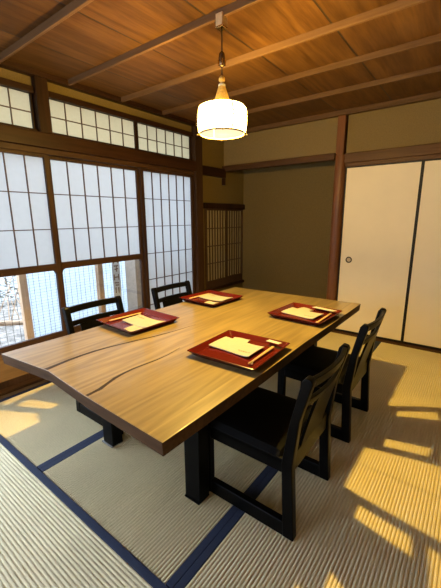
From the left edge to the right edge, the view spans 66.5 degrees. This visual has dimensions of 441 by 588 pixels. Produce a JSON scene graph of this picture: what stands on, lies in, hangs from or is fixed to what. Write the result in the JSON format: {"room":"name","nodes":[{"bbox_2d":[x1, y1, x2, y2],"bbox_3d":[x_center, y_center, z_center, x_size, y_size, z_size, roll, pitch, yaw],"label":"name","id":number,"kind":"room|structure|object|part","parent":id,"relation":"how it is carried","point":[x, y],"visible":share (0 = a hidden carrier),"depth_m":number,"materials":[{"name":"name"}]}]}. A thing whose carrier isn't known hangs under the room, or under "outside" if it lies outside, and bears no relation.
{"room":"japanese dining room","nodes":[
{"label":"japanese dining room","id":0,"kind":"room"},
{"bbox_2d":[0,67,243,290],"bbox_3d":[-1.050,-0.585,3.064,0.080,2.300,4.600,9,16,36],"label":"wall","id":1,"kind":"structure","parent":0,"point":[214,191],"depth_m":4.04,"materials":[{"name":"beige paint"}]},
{"bbox_2d":[0,376,45,395],"bbox_3d":[-1.350,0.653,2.853,0.150,0.062,3.465,9,16,36],"label":"trim","id":2,"kind":"structure","parent":1,"relation":"attached to","point":[37,379],"depth_m":2.54,"materials":[{"name":"brown wood"}]},
{"bbox_2d":[0,380,48,399],"bbox_3d":[-1.216,0.658,2.869,0.045,0.044,3.650,9,16,36],"label":"trim","id":3,"kind":"structure","parent":1,"relation":"attached to","point":[43,381],"depth_m":2.52,"materials":[{"name":"brown wood"}]},
{"bbox_2d":[0,148,67,389],"bbox_3d":[-1.572,-0.143,2.388,0.031,1.700,0.882,9,16,36],"label":"shoji screen","id":4,"kind":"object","parent":1,"relation":"in","point":[28,233],"depth_m":2.50,"materials":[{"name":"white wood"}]},
{"bbox_3d":[-1.571,-0.128,2.391,0.030,0.087,0.812,9,16,36],"label":"rail","id":5,"kind":"part","parent":4,"relation":"part of","materials":[{"name":"brown wood"}]},
{"bbox_3d":[-1.568,0.405,2.512,0.030,0.050,0.812,9,16,36],"label":"rail","id":6,"kind":"part","parent":4,"relation":"part of","materials":[{"name":"brown wood"}]},
{"bbox_2d":[0,77,192,136],"bbox_3d":[-1.376,-1.456,2.394,0.068,0.044,3.480,9,16,36],"label":"trim","id":7,"kind":"structure","parent":1,"relation":"attached to","point":[5,82],"depth_m":2.77,"materials":[{"name":"brown wood"}]},
{"bbox_2d":[48,156,145,332],"bbox_3d":[-1.065,-0.307,3.098,0.031,1.700,0.900,9,16,36],"label":"shoji screen","id":8,"kind":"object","parent":1,"relation":"in","point":[97,206],"depth_m":2.97,"materials":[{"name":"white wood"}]},
{"bbox_3d":[-1.065,-0.292,3.101,0.030,0.087,0.830,9,16,36],"label":"rail","id":9,"kind":"part","parent":8,"relation":"part of","materials":[{"name":"brown wood"}]},
{"bbox_3d":[-1.061,0.241,3.222,0.030,0.050,0.830,9,16,36],"label":"rail","id":10,"kind":"part","parent":8,"relation":"part of","materials":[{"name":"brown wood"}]},
{"bbox_2d":[0,60,197,125],"bbox_3d":[-1.432,-1.530,2.236,0.085,0.045,4.994,9,16,36],"label":"trim","id":11,"kind":"structure","parent":1,"relation":"attached to","point":[9,65],"depth_m":2.67,"materials":[{"name":"brown wood"}]},
{"bbox_2d":[138,168,195,309],"bbox_3d":[-0.544,-0.450,3.711,0.030,1.700,0.761,9,16,36],"label":"shoji screen","id":12,"kind":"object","parent":1,"relation":"in","point":[166,198],"depth_m":3.63,"materials":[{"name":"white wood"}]},
{"bbox_2d":[191,126,204,292],"bbox_3d":[-0.289,-0.775,4.005,0.135,2.245,0.120,9,16,36],"label":"trim","id":13,"kind":"structure","parent":1,"relation":"attached to","point":[196,141],"depth_m":3.90,"materials":[{"name":"brown wood"}]},
{"bbox_2d":[203,165,225,177],"bbox_3d":[-0.096,-1.483,4.080,0.044,0.106,0.495,9,16,36],"label":"trim","id":14,"kind":"structure","parent":1,"relation":"attached to","point":[207,170],"depth_m":4.07,"materials":[{"name":"brown wood"}]},
{"bbox_2d":[204,209,226,288],"bbox_3d":[-0.053,-0.587,4.356,0.024,1.000,0.448,9,16,36],"label":"window","id":15,"kind":"structure","parent":1,"relation":"in","point":[215,220],"depth_m":4.34,"materials":[{"name":"brown wood"}]},
{"bbox_2d":[203,203,244,209],"bbox_3d":[0.050,-1.146,4.399,0.075,0.070,0.875,9,16,36],"label":"trim","id":16,"kind":"structure","parent":1,"relation":"attached to","point":[205,205],"depth_m":4.32,"materials":[{"name":"brown wood"}]},
{"bbox_2d":[205,280,243,290],"bbox_3d":[0.057,-0.119,4.631,0.075,0.035,0.875,9,16,36],"label":"trim","id":17,"kind":"structure","parent":1,"relation":"attached to","point":[238,281],"depth_m":4.61,"materials":[{"name":"brown wood"}]},
{"bbox_2d":[227,209,242,282],"bbox_3d":[0.175,-0.663,4.688,0.024,1.000,0.450,9,16,36],"label":"window","id":18,"kind":"structure","parent":1,"relation":"in","point":[234,217],"depth_m":4.72,"materials":[{"name":"brown wood"}]},
{"bbox_2d":[0,0,440,127],"bbox_3d":[0.583,-1.291,1.012,4.904,0.096,5.440,9,16,36],"label":"ceiling","id":19,"kind":"structure","parent":0,"point":[286,60],"depth_m":2.07,"materials":[{"name":"brown wood"}]},
{"bbox_2d":[197,11,247,140],"bbox_3d":[0.009,-1.133,1.758,0.269,0.568,0.265,9,16,36],"label":"pendant lamp","id":20,"kind":"object","parent":19,"relation":"hanging from","point":[222,118],"visible":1,"depth_m":1.71,"materials":[{"name":"paper"}]},
{"bbox_3d":[0.005,-1.353,1.708,0.044,0.009,0.046,9,16,36],"label":"brass plate","id":21,"kind":"part","parent":20,"relation":"part of","materials":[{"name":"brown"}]},
{"bbox_3d":[0.009,-0.935,1.805,0.265,0.144,0.265,9,16,36],"label":"lamp shade","id":22,"kind":"part","parent":20,"relation":"part of","materials":[{"name":"paper"}]},
{"bbox_3d":[0.007,-1.238,1.736,0.009,0.230,0.008,9,16,36],"label":"cord","id":23,"kind":"part","parent":20,"relation":"part of","materials":[{"name":"black plastic"}]},
{"bbox_2d":[242,161,334,298],"bbox_3d":[0.926,-0.895,4.378,1.580,2.300,0.060,9,16,36],"label":"wall","id":24,"kind":"structure","parent":0,"point":[287,214],"depth_m":4.38,"materials":[{"name":"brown paint"}]},
{"bbox_2d":[224,99,440,165],"bbox_3d":[1.831,-1.531,2.946,4.450,0.440,0.070,9,16,36],"label":"wall","id":25,"kind":"structure","parent":0,"point":[419,123],"depth_m":3.32,"materials":[{"name":"beige paint"}]},
{"bbox_2d":[222,153,335,171],"bbox_3d":[0.617,-1.500,3.871,1.430,0.064,0.100,9,16,36],"label":"trim","id":26,"kind":"structure","parent":25,"relation":"attached to","point":[331,156],"depth_m":3.77,"materials":[{"name":"brown wood"}]},
{"bbox_2d":[326,154,345,331],"bbox_3d":[1.232,-0.498,3.613,0.105,1.860,0.114,9,16,36],"label":"trim","id":27,"kind":"structure","parent":25,"relation":"attached to","point":[340,169],"depth_m":3.52,"materials":[{"name":"brown wood"}]},
{"bbox_2d":[336,115,348,154],"bbox_3d":[1.224,-1.587,3.380,0.078,0.405,0.090,9,16,36],"label":"trim","id":28,"kind":"structure","parent":25,"relation":"attached to","point":[342,129],"depth_m":3.35,"materials":[{"name":"brown wood"}]},
{"bbox_2d":[245,91,440,133],"bbox_3d":[1.833,-1.684,2.842,4.365,0.055,0.055,9,16,36],"label":"trim","id":29,"kind":"structure","parent":25,"relation":"attached to","point":[435,95],"depth_m":3.23,"materials":[{"name":"brown wood"}]},
{"bbox_2d":[334,160,423,342],"bbox_3d":[1.551,-0.397,3.395,0.680,1.730,0.036,9,16,36],"label":"door","id":30,"kind":"structure","parent":25,"relation":"in","point":[380,203],"depth_m":3.35,"materials":[{"name":"paper"}]},
{"bbox_2d":[344,142,440,162],"bbox_3d":[2.429,-1.178,2.534,2.920,0.090,0.095,9,16,36],"label":"trim","id":31,"kind":"structure","parent":25,"relation":"attached to","point":[433,148],"depth_m":3.09,"materials":[{"name":"brown wood"}]},
{"bbox_2d":[345,154,440,166],"bbox_3d":[2.435,-1.118,2.554,2.920,0.036,0.078,9,16,36],"label":"trim","id":32,"kind":"structure","parent":25,"relation":"attached to","point":[433,156],"depth_m":3.12,"materials":[{"name":"brown wood"}]},
{"bbox_2d":[402,158,440,350],"bbox_3d":[2.105,-0.308,2.985,0.710,1.730,0.036,9,16,36],"label":"door","id":33,"kind":"structure","parent":25,"relation":"in","point":[422,322],"depth_m":3.13,"materials":[{"name":"paper"}]},
{"bbox_3d":[0.457,0.990,1.638,4.650,0.080,5.640,9,16,36],"label":"floor","id":34,"kind":"structure","parent":0,"visible":0},
{"bbox_2d":[0,381,102,469],"bbox_3d":[-0.716,0.686,2.737,0.913,0.041,1.906,9,16,36],"label":"mat","id":35,"kind":"object","parent":34,"relation":"on","point":[43,422],"visible":0.23,"depth_m":2.09,"materials":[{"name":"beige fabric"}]},
{"bbox_2d":[62,296,124,434],"bbox_3d":[-0.674,0.422,2.210,0.525,0.707,0.426,9,16,36],"label":"dining chair","id":36,"kind":"object","parent":35,"relation":"on","point":[88,322],"visible":0.3,"depth_m":2.22,"materials":[{"name":"black wood"}]},
{"bbox_3d":[-0.945,0.432,2.171,0.108,0.707,0.035,9,16,36],"label":"post","id":37,"kind":"part","parent":36,"relation":"part of","materials":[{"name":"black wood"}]},
{"bbox_3d":[-0.867,0.073,2.278,0.048,0.040,0.360,9,16,36],"label":"rail","id":38,"kind":"part","parent":36,"relation":"part of","materials":[{"name":"black wood"}]},
{"bbox_3d":[-0.850,0.158,2.286,0.042,0.030,0.360,9,16,36],"label":"rail","id":39,"kind":"part","parent":36,"relation":"part of","materials":[{"name":"black wood"}]},
{"bbox_3d":[-0.709,0.362,2.475,0.108,0.707,0.035,9,16,36],"label":"post","id":40,"kind":"part","parent":36,"relation":"part of","materials":[{"name":"black wood"}]},
{"bbox_2d":[151,280,191,309],"bbox_3d":[-0.233,0.289,2.783,0.525,0.707,0.426,9,16,36],"label":"dining chair","id":41,"kind":"object","parent":35,"relation":"on","point":[173,299],"visible":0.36,"depth_m":2.84,"materials":[{"name":"black wood"}]},
{"bbox_3d":[-0.504,0.300,2.744,0.108,0.707,0.035,9,16,36],"label":"post","id":42,"kind":"part","parent":41,"relation":"part of","materials":[{"name":"black wood"}]},
{"bbox_3d":[-0.425,-0.060,2.851,0.048,0.040,0.360,9,16,36],"label":"rail","id":43,"kind":"part","parent":41,"relation":"part of","materials":[{"name":"black wood"}]},
{"bbox_3d":[-0.409,0.025,2.858,0.042,0.030,0.360,9,16,36],"label":"rail","id":44,"kind":"part","parent":41,"relation":"part of","materials":[{"name":"black wood"}]},
{"bbox_3d":[-0.268,0.229,3.047,0.108,0.707,0.035,9,16,36],"label":"post","id":45,"kind":"part","parent":41,"relation":"part of","materials":[{"name":"black wood"}]},
{"bbox_2d":[0,434,167,587],"bbox_3d":[-1.219,1.002,1.360,1.908,0.041,0.946,9,16,36],"label":"mat","id":46,"kind":"object","parent":34,"relation":"on","point":[47,540],"visible":1,"depth_m":1.33,"materials":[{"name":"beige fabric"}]},
{"bbox_2d":[40,372,313,587],"bbox_3d":[0.028,0.806,2.187,0.950,0.041,1.906,9,16,36],"label":"mat","id":47,"kind":"object","parent":34,"relation":"on","point":[136,493],"visible":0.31,"depth_m":1.57,"materials":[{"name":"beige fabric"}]},
{"bbox_2d":[1,287,360,504],"bbox_3d":[-0.004,0.481,2.127,1.124,0.619,1.994,9,16,36],"label":"dining table","id":48,"kind":"object","parent":47,"relation":"on","point":[147,386],"visible":0.73,"depth_m":1.50,"materials":[{"name":"brown wood"}]},
{"bbox_3d":[-0.616,0.570,1.866,0.087,0.564,0.067,9,16,36],"label":"leg","id":49,"kind":"part","parent":48,"relation":"part of","materials":[{"name":"black wood"}]},
{"bbox_3d":[-0.621,0.844,1.929,0.099,0.007,0.073,9,16,36],"label":"foot plate","id":50,"kind":"part","parent":48,"relation":"part of","materials":[{"name":"black wood"}]},
{"bbox_2d":[97,308,178,334],"bbox_3d":[-0.506,0.165,2.069,0.364,0.028,0.364,10,17,40],"label":"tray","id":51,"kind":"object","parent":48,"relation":"on","point":[118,324],"visible":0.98,"depth_m":2.10,"materials":[{"name":"red paint"}]},
{"bbox_2d":[124,325,141,331],"bbox_3d":[-0.496,0.199,1.934,0.088,0.008,0.097,8,15,34],"label":"folded paper","id":52,"kind":"object","parent":51,"relation":"in","point":[130,328],"visible":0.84,"depth_m":1.93,"materials":[{"name":"yellow paper"}]},
{"bbox_2d":[122,315,165,327],"bbox_3d":[-0.471,0.166,2.056,0.235,0.012,0.157,9,16,36],"label":"paper napkin","id":53,"kind":"object","parent":51,"relation":"in","point":[138,320],"visible":0.97,"depth_m":2.05,"materials":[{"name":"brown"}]},
{"bbox_3d":[-0.541,0.133,2.228,0.022,0.009,0.022,10,17,39],"label":"chopstick rest","id":54,"kind":"object","parent":51,"relation":"on","visible":0},
{"bbox_2d":[109,312,140,320],"bbox_3d":[-0.606,0.144,2.153,0.014,0.007,0.235,10,16,39],"label":"chopsticks","id":55,"kind":"object","parent":54,"relation":"on","point":[140,312],"visible":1,"depth_m":2.13,"materials":[{"name":"brown wood"}]},
{"bbox_3d":[-0.108,0.652,1.490,0.087,0.564,0.067,9,16,36],"label":"leg","id":56,"kind":"part","parent":48,"relation":"part of","materials":[{"name":"black wood"}]},
{"bbox_3d":[-0.108,0.927,1.550,0.087,0.007,0.073,9,16,36],"label":"foot plate","id":57,"kind":"part","parent":48,"relation":"part of","materials":[{"name":"black wood"}]},
{"bbox_2d":[179,290,242,306],"bbox_3d":[-0.070,0.034,2.633,0.364,0.028,0.364,10,17,39],"label":"tray","id":58,"kind":"object","parent":48,"relation":"on","point":[197,300],"visible":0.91,"depth_m":2.63,"materials":[{"name":"red paint"}]},
{"bbox_2d":[199,293,232,300],"bbox_3d":[-0.038,0.027,2.657,0.235,0.012,0.157,9,16,36],"label":"paper napkin","id":59,"kind":"object","parent":58,"relation":"in","point":[209,296],"visible":1,"depth_m":2.65,"materials":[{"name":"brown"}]},
{"bbox_2d":[187,330,289,371],"bbox_3d":[0.092,0.265,1.609,0.364,0.028,0.364,8,16,34],"label":"tray","id":60,"kind":"object","parent":48,"relation":"on","point":[203,350],"visible":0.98,"depth_m":1.59,"materials":[{"name":"red paint"}]},
{"bbox_2d":[209,337,263,356],"bbox_3d":[0.079,0.256,1.645,0.235,0.012,0.157,9,16,36],"label":"paper napkin","id":61,"kind":"object","parent":60,"relation":"in","point":[231,345],"visible":1,"depth_m":1.64,"materials":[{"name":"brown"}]},
{"bbox_2d":[233,337,249,342],"bbox_3d":[0.099,0.242,1.725,0.088,0.008,0.097,5,14,23],"label":"folded paper","id":62,"kind":"object","parent":60,"relation":"in","point":[236,338],"visible":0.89,"depth_m":1.75,"materials":[{"name":"yellow paper"}]},
{"bbox_2d":[267,339,280,343],"bbox_3d":[0.265,0.237,1.662,0.077,0.002,0.028,11,17,40],"label":"chopstick rest","id":63,"kind":"object","parent":60,"relation":"in","point":[269,340],"visible":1,"depth_m":1.67,"materials":[{"name":"ceramic"}]},
{"bbox_2d":[268,302,341,325],"bbox_3d":[0.553,0.129,2.196,0.364,0.028,0.364,10,17,39],"label":"tray","id":64,"kind":"object","parent":48,"relation":"on","point":[276,313],"visible":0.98,"depth_m":2.19,"materials":[{"name":"red paint"}]},
{"bbox_2d":[281,307,322,318],"bbox_3d":[0.538,0.125,2.208,0.235,0.012,0.157,11,17,42],"label":"paper napkin","id":65,"kind":"object","parent":64,"relation":"in","point":[292,311],"visible":1,"depth_m":2.20,"materials":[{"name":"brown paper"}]},
{"bbox_2d":[298,307,312,310],"bbox_3d":[0.578,0.108,2.304,0.097,0.008,0.088,-9,16,-35],"label":"folded paper","id":66,"kind":"object","parent":64,"relation":"in","point":[302,308],"visible":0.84,"depth_m":2.31,"materials":[{"name":"yellow paper"}]},
{"bbox_2d":[313,306,335,311],"bbox_3d":[0.697,0.100,2.253,0.040,0.002,0.165,-13,18,-43],"label":"chopstick rest","id":67,"kind":"object","parent":64,"relation":"in","point":[316,306],"visible":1,"depth_m":2.24,"materials":[{"name":"beige wood"}]},
{"bbox_2d":[208,343,349,541],"bbox_3d":[0.250,0.570,1.529,0.525,0.707,0.426,9,16,36],"label":"dining chair","id":68,"kind":"object","parent":47,"relation":"on","point":[276,430],"visible":0.92,"depth_m":1.42,"materials":[{"name":"black wood"}]},
{"bbox_3d":[-0.055,0.756,1.558,0.044,0.335,0.035,9,16,36],"label":"leg","id":69,"kind":"part","parent":68,"relation":"part of","materials":[{"name":"black wood"}]},
{"bbox_3d":[0.104,0.637,1.406,0.358,0.057,0.029,9,16,36],"label":"rail","id":70,"kind":"part","parent":68,"relation":"part of","materials":[{"name":"black wood"}]},
{"bbox_3d":[0.202,0.560,1.564,0.405,0.052,0.420,9,16,36],"label":"seat","id":71,"kind":"part","parent":68,"relation":"part of","materials":[{"name":"black leather"}]},
{"bbox_3d":[0.285,0.630,1.264,0.108,0.707,0.035,9,16,36],"label":"post","id":72,"kind":"part","parent":68,"relation":"part of","materials":[{"name":"black wood"}]},
{"bbox_3d":[0.377,0.622,1.443,0.030,0.082,0.356,9,16,36],"label":"rail","id":73,"kind":"part","parent":68,"relation":"part of","materials":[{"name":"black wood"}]},
{"bbox_3d":[0.423,0.362,1.347,0.042,0.030,0.360,9,16,36],"label":"rail","id":74,"kind":"part","parent":68,"relation":"part of","materials":[{"name":"black wood"}]},
{"bbox_3d":[0.438,0.282,1.316,0.048,0.040,0.360,9,16,36],"label":"rail","id":75,"kind":"part","parent":68,"relation":"part of","materials":[{"name":"black wood"}]},
{"bbox_3d":[0.521,0.559,1.568,0.108,0.707,0.035,9,16,36],"label":"post","id":76,"kind":"part","parent":68,"relation":"part of","materials":[{"name":"black wood"}]},
{"bbox_2d":[174,446,440,587],"bbox_3d":[0.249,1.089,0.930,0.954,0.041,1.906,9,16,36],"label":"mat","id":77,"kind":"object","parent":34,"relation":"on","point":[362,526],"visible":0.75,"depth_m":1.33,"materials":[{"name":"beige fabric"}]},
{"bbox_2d":[317,332,377,356],"bbox_3d":[0.928,0.538,3.343,0.950,0.041,1.065,9,16,36],"label":"mat","id":78,"kind":"object","parent":34,"relation":"on","point":[333,341],"visible":0.09,"depth_m":3.46,"materials":[{"name":"beige wicker"}]},
{"bbox_2d":[313,341,440,497],"bbox_3d":[1.415,0.742,2.429,0.954,0.041,1.946,9,16,36],"label":"mat","id":79,"kind":"object","parent":34,"relation":"on","point":[398,437],"visible":0.8,"depth_m":2.11,"materials":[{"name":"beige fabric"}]},
{"bbox_2d":[277,308,385,442],"bbox_3d":[0.692,0.437,2.103,0.525,0.707,0.426,9,16,36],"label":"dining chair","id":80,"kind":"object","parent":79,"relation":"on","point":[314,359],"visible":0.8,"depth_m":2.00,"materials":[{"name":"black wood"}]},
{"bbox_3d":[0.386,0.623,2.132,0.044,0.335,0.035,9,16,36],"label":"leg","id":81,"kind":"part","parent":80,"relation":"part of","materials":[{"name":"black wood"}]},
{"bbox_3d":[0.545,0.504,1.980,0.358,0.057,0.029,9,16,36],"label":"rail","id":82,"kind":"part","parent":80,"relation":"part of","materials":[{"name":"black wood"}]},
{"bbox_3d":[0.644,0.427,2.138,0.405,0.052,0.420,9,16,36],"label":"seat","id":83,"kind":"part","parent":80,"relation":"part of","materials":[{"name":"black leather"}]},
{"bbox_3d":[0.726,0.497,1.838,0.108,0.707,0.035,9,16,36],"label":"post","id":84,"kind":"part","parent":80,"relation":"part of","materials":[{"name":"black wood"}]},
{"bbox_3d":[0.818,0.489,2.017,0.030,0.082,0.356,9,16,36],"label":"rail","id":85,"kind":"part","parent":80,"relation":"part of","materials":[{"name":"black wood"}]},
{"bbox_3d":[0.864,0.230,1.921,0.042,0.030,0.360,9,16,36],"label":"rail","id":86,"kind":"part","parent":80,"relation":"part of","materials":[{"name":"black wood"}]},
{"bbox_3d":[0.962,0.426,2.142,0.108,0.707,0.035,9,16,36],"label":"post","id":87,"kind":"part","parent":80,"relation":"part of","materials":[{"name":"black wood"}]},
{"bbox_3d":[0.879,0.149,1.890,0.048,0.040,0.360,9,16,36],"label":"rail","id":88,"kind":"part","parent":80,"relation":"part of","materials":[{"name":"black wood"}]},
{"bbox_2d":[332,330,440,353],"bbox_3d":[2.440,0.614,2.938,2.920,0.052,0.120,9,16,36],"label":"trim","id":89,"kind":"structure","parent":34,"relation":"on","point":[333,331],"depth_m":3.37,"materials":[{"name":"brown wood"}]},
{"bbox_3d":[-2.682,-0.923,0.777,0.070,0.548,0.800,9,16,36],"label":"wall","id":90,"kind":"structure","parent":0,"visible":0},
{"bbox_2d":[0,85,35,128],"bbox_3d":[-1.622,-1.241,2.112,0.026,0.272,0.868,9,16,36],"label":"window","id":91,"kind":"structure","parent":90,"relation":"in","point":[16,106],"depth_m":2.36,"materials":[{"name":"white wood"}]},
{"bbox_2d":[31,75,52,133],"bbox_3d":[-1.319,-1.376,2.463,0.098,0.377,0.092,9,16,36],"label":"trim","id":92,"kind":"structure","parent":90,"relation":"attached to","point":[41,103],"depth_m":2.43,"materials":[{"name":"brown wood"}]},
{"bbox_2d":[49,98,137,148],"bbox_3d":[-1.051,-1.411,2.847,0.026,0.272,0.840,9,16,36],"label":"window","id":93,"kind":"structure","parent":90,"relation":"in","point":[66,119],"depth_m":2.82,"materials":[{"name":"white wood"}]},
{"bbox_2d":[0,142,193,174],"bbox_3d":[-1.377,-1.059,2.487,0.098,0.040,3.480,9,16,36],"label":"trim","id":94,"kind":"structure","parent":90,"relation":"attached to","point":[56,153],"depth_m":2.76,"materials":[{"name":"brown wood"}]},
{"bbox_2d":[0,122,196,170],"bbox_3d":[-1.359,-1.127,2.457,0.105,0.106,3.480,9,16,36],"label":"trim","id":95,"kind":"structure","parent":90,"relation":"attached to","point":[9,134],"depth_m":2.72,"materials":[{"name":"brown wood"}]},
{"bbox_2d":[136,122,191,158],"bbox_3d":[-0.567,-1.556,3.470,0.026,0.272,0.765,9,16,36],"label":"window","id":96,"kind":"structure","parent":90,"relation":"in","point":[149,138],"depth_m":3.44,"materials":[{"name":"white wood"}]},
{"label":"outside","id":97,"kind":"structure","parent":0,"visible":0},
{"bbox_2d":[111,262,121,297],"bbox_3d":[-1.247,-0.257,4.020,0.004,0.640,0.110,9,16,36],"label":"banner","id":98,"kind":"object","parent":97,"point":[115,265],"visible":0.67,"depth_m":4.04,"materials":[{"name":"grey fabric"}]},
{"bbox_3d":[0.131,0.302,1.460,0.022,0.009,0.022,9,16,34],"label":"chopstick rest","id":99,"kind":"object","parent":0,"visible":0},
{"bbox_2d":[248,346,273,363],"bbox_3d":[0.188,0.278,1.538,0.014,0.007,0.235,8,16,34],"label":"chopsticks","id":100,"kind":"object","parent":99,"relation":"on","point":[271,347],"visible":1,"depth_m":1.54,"materials":[{"name":"brown wood"}]},
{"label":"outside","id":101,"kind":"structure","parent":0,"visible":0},
{"bbox_2d":[0,286,98,346],"bbox_3d":[-3.167,0.331,5.759,6.240,0.050,13.000,9,16,36],"label":"ground","id":102,"kind":"structure","parent":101,"point":[7,329],"depth_m":4.93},
{"bbox_2d":[0,275,19,319],"bbox_3d":[-3.466,0.012,4.386,1.286,1.190,2.553,6,14,26],"label":"shrub","id":103,"kind":"object","parent":102,"relation":"on","point":[5,280],"visible":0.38,"depth_m":5.18,"materials":[{"name":"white plant"}]},
{"bbox_2d":[0,320,22,325],"bbox_3d":[-2.538,0.320,3.368,0.061,0.319,1.462,10,16,38],"label":"rail","id":104,"kind":"object","parent":102,"relation":"on","point":[15,322],"visible":0.41,"depth_m":3.66,"materials":[{"name":"beige wood"}]},
{"bbox_2d":[0,276,25,343],"bbox_3d":[-2.368,0.335,2.755,0.002,1.220,1.401,9,16,36],"label":"mesh screen","id":105,"kind":"object","parent":102,"relation":"on","point":[12,276],"visible":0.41,"depth_m":3.21,"materials":[{"name":"grey"}]},
{"bbox_2d":[16,274,34,339],"bbox_3d":[-1.921,0.201,3.330,0.060,1.260,0.070,9,16,36],"label":"post","id":106,"kind":"object","parent":102,"relation":"on","point":[22,284],"visible":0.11,"depth_m":3.29,"materials":[{"name":"beige wood"}]},
{"bbox_2d":[0,265,95,302],"bbox_3d":[-4.184,-0.442,6.370,0.100,1.200,11.000,9,16,36],"label":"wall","id":107,"kind":"structure","parent":102,"relation":"on","point":[2,288],"depth_m":6.48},
{"bbox_2d":[26,265,98,337],"bbox_3d":[-1.688,0.122,3.675,0.006,1.220,0.765,9,16,36],"label":"screen","id":108,"kind":"object","parent":102,"relation":"on","point":[79,282],"visible":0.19,"depth_m":3.58,"materials":[{"name":"grey"}]},
{"bbox_2d":[95,264,105,312],"bbox_3d":[-1.412,0.050,3.984,0.060,1.260,0.065,9,16,36],"label":"post","id":109,"kind":"object","parent":102,"relation":"on","point":[98,268],"visible":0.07,"depth_m":3.93,"materials":[{"name":"brown wood"}]},
{"bbox_2d":[102,261,127,315],"bbox_3d":[-1.101,-0.053,4.430,0.006,1.220,1.030,9,16,36],"label":"screen","id":110,"kind":"object","parent":102,"relation":"on","point":[107,267],"visible":0.02,"depth_m":4.13,"materials":[{"name":"grey paper"}]},
{"bbox_2d":[125,259,142,310],"bbox_3d":[-1.022,-0.016,4.242,0.200,1.270,0.240,9,16,36],"label":"pillar","id":111,"kind":"structure","parent":102,"relation":"on","point":[132,267],"depth_m":4.11,"materials":[{"name":"beige wood"}]}
]}

